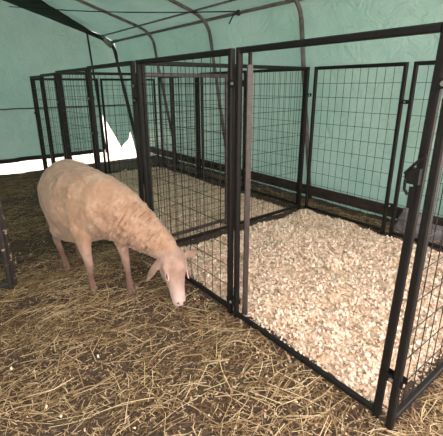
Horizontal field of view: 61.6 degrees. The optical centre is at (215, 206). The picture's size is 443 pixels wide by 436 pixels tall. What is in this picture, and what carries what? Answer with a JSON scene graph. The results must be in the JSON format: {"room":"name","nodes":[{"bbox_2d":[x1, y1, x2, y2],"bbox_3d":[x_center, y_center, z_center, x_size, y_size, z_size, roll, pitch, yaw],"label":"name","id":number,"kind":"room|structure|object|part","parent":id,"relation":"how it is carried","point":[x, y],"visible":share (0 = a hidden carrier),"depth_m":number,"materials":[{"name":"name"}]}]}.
{"room":"livestock barn tent","nodes":[
{"label":"livestock barn tent","id":0,"kind":"room"},
{"bbox_2d":[0,0,135,159],"bbox_3d":[-4.777,-2.539,7.371,7.100,3.555,0.066,-14,22,-36],"label":"wall","id":1,"kind":"structure","parent":0,"point":[31,44],"depth_m":8.14,"materials":[{"name":"green fabric"}]},
{"bbox_2d":[0,149,102,163],"bbox_3d":[-5.071,-0.854,7.622,5.774,0.110,0.096,-14,22,-36],"label":"trim","id":2,"kind":"structure","parent":1,"relation":"attached to","point":[38,157],"depth_m":8.30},
{"bbox_2d":[0,104,125,109],"bbox_3d":[-4.669,-1.980,7.583,6.100,0.033,0.030,-14,22,-36],"label":"trim","id":3,"kind":"structure","parent":1,"relation":"attached to","point":[116,104],"depth_m":8.33,"materials":[{"name":"black"}]},
{"bbox_2d":[42,0,282,39],"bbox_3d":[-2.108,-2.750,3.674,6.000,0.934,8.680,-14,22,-36],"label":"ceiling","id":4,"kind":"structure","parent":0,"point":[100,23],"depth_m":6.55,"materials":[{"name":"green fabric"}]},
{"bbox_2d":[0,155,442,435],"bbox_3d":[-1.498,0.588,3.965,7.500,0.349,11.200,-14,22,-36],"label":"floor","id":5,"kind":"structure","parent":0,"point":[20,246],"depth_m":2.30,"materials":[{"name":"brown soil"}]},
{"bbox_2d":[0,219,12,289],"bbox_3d":[-2.162,-0.057,2.491,1.190,1.829,0.129,-14,22,-36],"label":"panel","id":6,"kind":"object","parent":5,"relation":"on","point":[9,283],"visible":1,"depth_m":3.04,"materials":[{"name":"black metal"}]},
{"bbox_3d":[-2.183,0.758,2.793,1.114,0.034,0.034,-14,25,-36],"label":"rail","id":7,"kind":"part","parent":6,"relation":"part of","materials":[{"name":"black metal"}]},
{"bbox_2d":[0,195,16,285],"bbox_3d":[-2.061,-0.348,3.313,0.070,1.875,1.280,-14,22,-36],"label":"panel","id":8,"kind":"object","parent":5,"relation":"on","point":[2,217],"visible":0.56,"depth_m":3.07,"materials":[{"name":"black metal"}]},
{"bbox_2d":[29,75,52,170],"bbox_3d":[-2.816,-1.185,6.105,0.070,1.830,0.690,-14,22,-36],"label":"panel","id":9,"kind":"object","parent":5,"relation":"on","point":[36,113],"visible":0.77,"depth_m":6.09,"materials":[{"name":"metal"}]},
{"bbox_2d":[40,73,66,162],"bbox_3d":[-2.338,-1.011,5.513,0.070,1.830,0.790,-14,22,-36],"label":"panel","id":10,"kind":"object","parent":5,"relation":"on","point":[42,76],"visible":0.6,"depth_m":5.50,"materials":[{"name":"metal"}]},
{"bbox_3d":[-2.364,-1.871,5.262,0.038,0.038,0.644,-14,22,-36],"label":"rail","id":11,"kind":"part","parent":10,"relation":"part of","materials":[{"name":"metal"}]},
{"bbox_2d":[33,78,106,173],"bbox_3d":[-2.589,-1.383,6.764,1.120,1.815,0.038,-14,22,-36],"label":"panel","id":12,"kind":"object","parent":5,"relation":"on","point":[45,79],"visible":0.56,"depth_m":6.74,"materials":[{"name":"metal"}]},
{"bbox_3d":[-2.595,-2.228,6.489,1.044,0.038,0.038,-14,22,-36],"label":"rail","id":13,"kind":"part","parent":12,"relation":"part of","materials":[{"name":"metal"}]},
{"bbox_2d":[0,172,146,300],"bbox_3d":[-2.773,0.061,5.090,1.892,0.086,5.092,-14,22,-36],"label":"straw","id":14,"kind":"object","parent":5,"relation":"on","point":[11,184],"visible":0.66,"depth_m":4.23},
{"bbox_2d":[55,67,97,169],"bbox_3d":[-1.731,-0.791,4.762,0.070,1.830,1.210,-14,22,-36],"label":"panel","id":15,"kind":"object","parent":5,"relation":"on","point":[77,70],"visible":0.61,"depth_m":4.64,"materials":[{"name":"metal"}]},
{"bbox_3d":[-1.757,-1.652,4.511,0.038,0.038,1.064,-14,22,-36],"label":"rail","id":16,"kind":"part","parent":15,"relation":"part of","materials":[{"name":"metal"}]},
{"bbox_2d":[59,72,137,185],"bbox_3d":[-1.684,-1.075,5.646,1.110,1.830,0.038,-14,22,-36],"label":"panel","id":17,"kind":"object","parent":5,"relation":"on","point":[74,73],"visible":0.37,"depth_m":5.46,"materials":[{"name":"metal"}]},
{"bbox_3d":[-1.690,-1.927,5.369,1.034,0.038,0.038,-14,22,-36],"label":"rail","id":18,"kind":"part","parent":17,"relation":"part of","materials":[{"name":"metal"}]},
{"bbox_2d":[87,61,144,201],"bbox_3d":[-1.016,-0.520,3.883,0.070,1.830,1.180,-14,22,-36],"label":"door frame","id":19,"kind":"structure","parent":5,"relation":"on","point":[131,64],"depth_m":3.52,"materials":[{"name":"metal"}]},
{"bbox_3d":[-1.046,-1.382,3.636,0.038,0.038,1.024,-14,22,-36],"label":"rail","id":20,"kind":"part","parent":19,"relation":"part of","materials":[{"name":"metal"}]},
{"bbox_2d":[145,73,227,236],"bbox_3d":[-0.268,-0.496,3.882,1.070,1.695,0.039,-15,23,-37],"label":"gate","id":21,"kind":"object","parent":19,"relation":"attached to","point":[160,75],"visible":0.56,"depth_m":3.91,"materials":[{"name":"brown metal"}]},
{"bbox_3d":[-0.274,-1.284,3.625,0.994,0.038,0.038,-15,23,-37],"label":"rail","id":22,"kind":"part","parent":21,"relation":"part of","materials":[{"name":"brown metal"}]},
{"bbox_3d":[-0.263,0.253,4.126,0.994,0.034,0.034,-15,23,-37],"label":"rail","id":23,"kind":"part","parent":21,"relation":"part of","materials":[{"name":"brown metal"}]},
{"bbox_2d":[100,78,158,172],"bbox_3d":[-1.665,-1.611,7.444,1.140,1.815,0.038,-14,22,-36],"label":"panel","id":24,"kind":"object","parent":5,"relation":"on","point":[101,79],"visible":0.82,"depth_m":7.27,"materials":[{"name":"metal"}]},
{"bbox_3d":[-1.671,-2.456,7.169,1.064,0.038,0.038,-14,22,-36],"label":"rail","id":25,"kind":"part","parent":24,"relation":"part of","materials":[{"name":"metal"}]},
{"bbox_3d":[-1.659,-0.791,7.712,1.064,0.034,0.034,-14,22,-36],"label":"rail","id":26,"kind":"part","parent":24,"relation":"part of","materials":[{"name":"metal"}]},
{"bbox_2d":[157,77,173,168],"bbox_3d":[-0.985,-1.673,7.514,0.038,1.830,0.480,-14,22,-36],"label":"panel","id":27,"kind":"object","parent":5,"relation":"on","point":[158,78],"visible":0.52,"depth_m":7.53,"materials":[{"name":"metal"}]},
{"bbox_2d":[136,77,198,184],"bbox_3d":[-0.764,-1.302,6.324,1.140,1.830,0.038,-14,22,-36],"label":"panel","id":28,"kind":"object","parent":5,"relation":"on","point":[195,79],"visible":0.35,"depth_m":6.43,"materials":[{"name":"metal"}]},
{"bbox_2d":[41,0,311,198],"bbox_3d":[-2.099,-1.458,4.095,6.919,3.550,8.680,-14,22,-36],"label":"frame","id":29,"kind":"object","parent":5,"relation":"on","point":[106,41],"visible":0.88,"depth_m":6.34,"materials":[{"name":"grey metal"}]},
{"bbox_2d":[3,0,103,39],"bbox_3d":[-3.271,-3.830,7.203,2.696,0.838,1.358,-14,22,-36],"label":"door curtain","id":30,"kind":"object","parent":29,"relation":"attached to","point":[56,15],"visible":0.99,"depth_m":7.41,"materials":[{"name":"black fabric"}]},
{"bbox_2d":[9,6,240,23],"bbox_3d":[-1.858,-3.325,6.369,5.014,0.664,0.078,9,20,26],"label":"cord","id":31,"kind":"object","parent":29,"relation":"attached to","point":[238,10],"visible":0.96,"depth_m":6.01,"materials":[{"name":"black"}]},
{"bbox_2d":[171,77,200,176],"bbox_3d":[-0.543,-1.499,6.972,0.038,1.830,0.880,-14,22,-36],"label":"panel","id":32,"kind":"object","parent":5,"relation":"on","point":[198,87],"visible":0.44,"depth_m":6.94,"materials":[{"name":"metal"}]},
{"bbox_3d":[-0.537,-0.672,7.242,0.034,0.034,0.804,-14,22,-36],"label":"rail","id":33,"kind":"part","parent":32,"relation":"part of","materials":[{"name":"metal"}]},
{"bbox_2d":[141,62,235,243],"bbox_3d":[-0.202,-0.511,3.838,1.130,1.830,0.038,-14,22,-36],"label":"panel","id":34,"kind":"object","parent":5,"relation":"on","point":[180,64],"visible":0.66,"depth_m":3.67,"materials":[{"name":"metal"}]},
{"bbox_3d":[-0.208,-1.363,3.561,1.054,0.038,0.038,-14,22,-36],"label":"rail","id":35,"kind":"part","parent":34,"relation":"part of","materials":[{"name":"metal"}]},
{"bbox_3d":[-0.196,0.316,4.108,1.054,0.034,0.034,-14,22,-36],"label":"rail","id":36,"kind":"part","parent":34,"relation":"part of","materials":[{"name":"metal"}]},
{"bbox_2d":[135,48,243,313],"bbox_3d":[-0.251,-0.219,2.943,0.070,1.830,1.338,-14,22,-36],"label":"panel","id":37,"kind":"object","parent":5,"relation":"on","point":[231,82],"visible":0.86,"depth_m":2.71,"materials":[{"name":"metal"}]},
{"bbox_3d":[-0.277,-1.079,2.692,0.038,0.038,1.192,-14,22,-36],"label":"rail","id":38,"kind":"part","parent":37,"relation":"part of","materials":[{"name":"metal"}]},
{"bbox_3d":[-0.266,0.599,3.240,0.034,0.034,1.192,-14,22,-36],"label":"rail","id":39,"kind":"part","parent":37,"relation":"part of","materials":[{"name":"metal"}]},
{"bbox_2d":[0,191,385,435],"bbox_3d":[-1.421,0.597,3.431,1.616,0.064,6.911,-14,22,-36],"label":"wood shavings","id":40,"kind":"object","parent":5,"relation":"on","point":[11,368],"visible":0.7,"depth_m":2.27},
{"bbox_2d":[109,167,288,238],"bbox_3d":[-0.941,-0.204,5.840,2.230,0.152,3.720,-14,22,-36],"label":"bed","id":41,"kind":"object","parent":5,"relation":"on","point":[174,230],"visible":0.28,"depth_m":5.22,"materials":[{"name":"beige wood"}]},
{"bbox_2d":[108,167,285,239],"bbox_3d":[-0.919,-0.215,5.788,2.181,0.143,3.611,-14,22,-36],"label":"wood shavings","id":42,"kind":"object","parent":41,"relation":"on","point":[115,173],"visible":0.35,"depth_m":5.37},
{"bbox_2d":[0,243,420,435],"bbox_3d":[-0.430,0.986,2.192,1.896,0.098,3.770,-14,22,-36],"label":"straw","id":43,"kind":"object","parent":5,"relation":"on","point":[235,339],"visible":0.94,"depth_m":2.28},
{"bbox_2d":[37,159,198,305],"bbox_3d":[-0.927,0.177,3.093,1.619,1.036,0.614,13,22,35],"label":"sheep","id":44,"kind":"object","parent":43,"relation":"on","point":[81,204],"visible":1,"depth_m":2.86},
{"bbox_2d":[200,70,246,190],"bbox_3d":[0.113,-1.270,6.158,0.038,1.830,1.140,-14,22,-36],"label":"panel","id":45,"kind":"object","parent":5,"relation":"on","point":[244,71],"visible":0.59,"depth_m":6.00,"materials":[{"name":"metal"}]},
{"bbox_3d":[0.107,-2.122,5.880,0.038,0.038,1.064,-14,22,-36],"label":"rail","id":46,"kind":"part","parent":45,"relation":"part of","materials":[{"name":"metal"}]},
{"bbox_3d":[0.118,-0.443,6.428,0.034,0.034,1.064,-14,22,-36],"label":"rail","id":47,"kind":"part","parent":45,"relation":"part of","materials":[{"name":"metal"}]},
{"bbox_2d":[240,64,311,224],"bbox_3d":[0.731,-0.741,4.524,1.190,1.830,0.070,-14,22,-36],"label":"panel","id":48,"kind":"object","parent":5,"relation":"on","point":[306,94],"visible":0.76,"depth_m":4.61,"materials":[{"name":"metal"}]},
{"bbox_3d":[0.716,0.091,4.780,1.064,0.034,0.034,-14,22,-36],"label":"rail","id":49,"kind":"part","parent":48,"relation":"part of","materials":[{"name":"metal"}]},
{"bbox_3d":[0.705,-1.588,4.232,1.064,0.038,0.038,-14,22,-36],"label":"rail","id":50,"kind":"part","parent":48,"relation":"part of","materials":[{"name":"metal"}]},
{"bbox_2d":[250,69,305,204],"bbox_3d":[0.818,-0.993,5.293,0.038,1.830,1.080,-14,22,-36],"label":"panel","id":51,"kind":"object","parent":5,"relation":"on","point":[263,70],"visible":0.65,"depth_m":5.14,"materials":[{"name":"metal"}]},
{"bbox_3d":[0.824,-0.166,5.563,0.034,0.034,1.004,-14,22,-36],"label":"rail","id":52,"kind":"part","parent":51,"relation":"part of","materials":[{"name":"metal"}]},
{"bbox_3d":[0.812,-1.845,5.015,0.038,0.038,1.004,-14,22,-36],"label":"rail","id":53,"kind":"part","parent":51,"relation":"part of","materials":[{"name":"metal"}]},
{"bbox_2d":[170,164,442,245],"bbox_3d":[1.141,-0.098,5.436,0.486,0.096,6.931,-14,22,-36],"label":"straw","id":54,"kind":"object","parent":5,"relation":"on","point":[223,178],"visible":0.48,"depth_m":5.13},
{"bbox_2d":[182,211,442,398],"bbox_3d":[1.064,0.545,3.514,2.400,0.132,2.480,-14,22,-36],"label":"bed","id":55,"kind":"object","parent":5,"relation":"on","point":[327,358],"visible":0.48,"depth_m":2.92,"materials":[{"name":"beige wood"}]},
{"bbox_2d":[180,208,442,414],"bbox_3d":[1.045,0.540,3.484,2.316,0.149,2.454,-14,22,-36],"label":"wood shavings","id":56,"kind":"object","parent":55,"relation":"on","point":[336,330],"visible":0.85,"depth_m":3.07},
{"bbox_2d":[189,217,441,392],"bbox_3d":[1.018,0.556,3.437,2.182,0.111,2.392,-14,22,-36],"label":"straw","id":57,"kind":"object","parent":55,"relation":"on","point":[318,217],"visible":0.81,"depth_m":2.94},
{"bbox_2d":[233,22,442,418],"bbox_3d":[0.503,0.084,2.000,0.095,1.830,1.223,-14,22,-36],"label":"door frame","id":58,"kind":"structure","parent":5,"relation":"on","point":[416,176],"depth_m":1.70,"materials":[{"name":"metal"}]},
{"bbox_2d":[242,53,252,314],"bbox_3d":[0.250,-0.200,2.873,0.038,1.770,0.930,1,18,5],"label":"gate","id":59,"kind":"object","parent":58,"relation":"attached to","point":[249,86],"visible":0.99,"depth_m":2.39,"materials":[{"name":"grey metal"}]},
{"bbox_3d":[0.492,0.911,2.316,0.032,0.032,1.063,-14,22,-36],"label":"rail","id":60,"kind":"part","parent":58,"relation":"part of","materials":[{"name":"metal"}]},
{"bbox_3d":[0.488,-0.781,1.752,0.033,0.033,1.091,-14,22,-36],"label":"rail","id":61,"kind":"part","parent":58,"relation":"part of","materials":[{"name":"metal"}]},
{"bbox_2d":[304,62,408,233],"bbox_3d":[1.569,-0.697,4.372,0.038,1.830,1.130,-14,22,-36],"label":"panel","id":62,"kind":"object","parent":5,"relation":"on","point":[381,229],"visible":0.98,"depth_m":4.25,"materials":[{"name":"metal"}]},
{"bbox_3d":[1.575,0.130,4.641,0.034,0.034,1.054,-14,22,-36],"label":"rail","id":63,"kind":"part","parent":62,"relation":"part of","materials":[{"name":"metal"}]},
{"bbox_3d":[1.563,-1.549,4.094,0.038,0.038,1.054,-14,22,-36],"label":"rail","id":64,"kind":"part","parent":62,"relation":"part of","materials":[{"name":"metal"}]},
{"bbox_2d":[360,357,442,435],"bbox_3d":[1.282,1.088,1.832,2.093,0.087,0.767,-15,23,-38],"label":"straw","id":65,"kind":"object","parent":5,"relation":"on","point":[432,432],"visible":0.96,"depth_m":1.89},
{"bbox_2d":[385,97,442,430],"bbox_3d":[1.304,0.114,1.890,1.160,1.830,0.035,-14,22,-36],"label":"panel","id":66,"kind":"object","parent":5,"relation":"on","point":[394,411],"visible":1,"depth_m":1.64,"materials":[{"name":"metal"}]},
{"bbox_3d":[1.310,0.936,2.158,1.090,0.032,0.032,-14,22,-36],"label":"rail","id":67,"kind":"part","parent":66,"relation":"part of","materials":[{"name":"metal"}]},
{"bbox_2d":[385,60,442,249],"bbox_3d":[2.307,-0.407,3.464,0.070,1.830,1.320,-14,22,-36],"label":"panel","id":68,"kind":"object","parent":5,"relation":"on","point":[409,102],"visible":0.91,"depth_m":3.80,"materials":[{"name":"metal"}]},
{"bbox_3d":[2.338,0.430,3.705,0.034,0.034,1.164,-14,22,-36],"label":"rail","id":69,"kind":"part","parent":68,"relation":"part of","materials":[{"name":"metal"}]},
{"bbox_3d":[2.327,-1.249,3.157,0.038,0.038,1.164,-14,22,-36],"label":"rail","id":70,"kind":"part","parent":68,"relation":"part of","materials":[{"name":"metal"}]},
{"bbox_2d":[394,208,442,244],"bbox_3d":[2.344,0.237,4.086,0.279,0.298,0.760,-14,22,-36],"label":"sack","id":71,"kind":"object","parent":5,"relation":"on","point":[399,223],"visible":0.36,"depth_m":4.20,"materials":[{"name":"grey"}]},
{"bbox_2d":[115,0,442,219],"bbox_3d":[0.478,-1.592,6.153,0.517,2.840,8.680,-14,22,-36],"label":"wall","id":72,"kind":"structure","parent":0,"point":[322,18],"depth_m":4.86,"materials":[{"name":"green fabric"}]},
{"bbox_2d":[150,146,442,225],"bbox_3d":[0.623,-0.556,6.491,0.035,0.140,8.450,-14,22,-36],"label":"baseboard","id":73,"kind":"structure","parent":72,"relation":"attached to","point":[325,193],"depth_m":5.32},
{"label":"outside","id":74,"kind":"structure","parent":0,"visible":0},
{"bbox_2d":[0,115,136,174],"bbox_3d":[-2.902,-0.072,6.597,100.000,0.001,110.000,-14,22,-36],"label":"ground","id":75,"kind":"structure","parent":74,"point":[31,165],"depth_m":10.64,"materials":[{"name":"white"}]}
]}

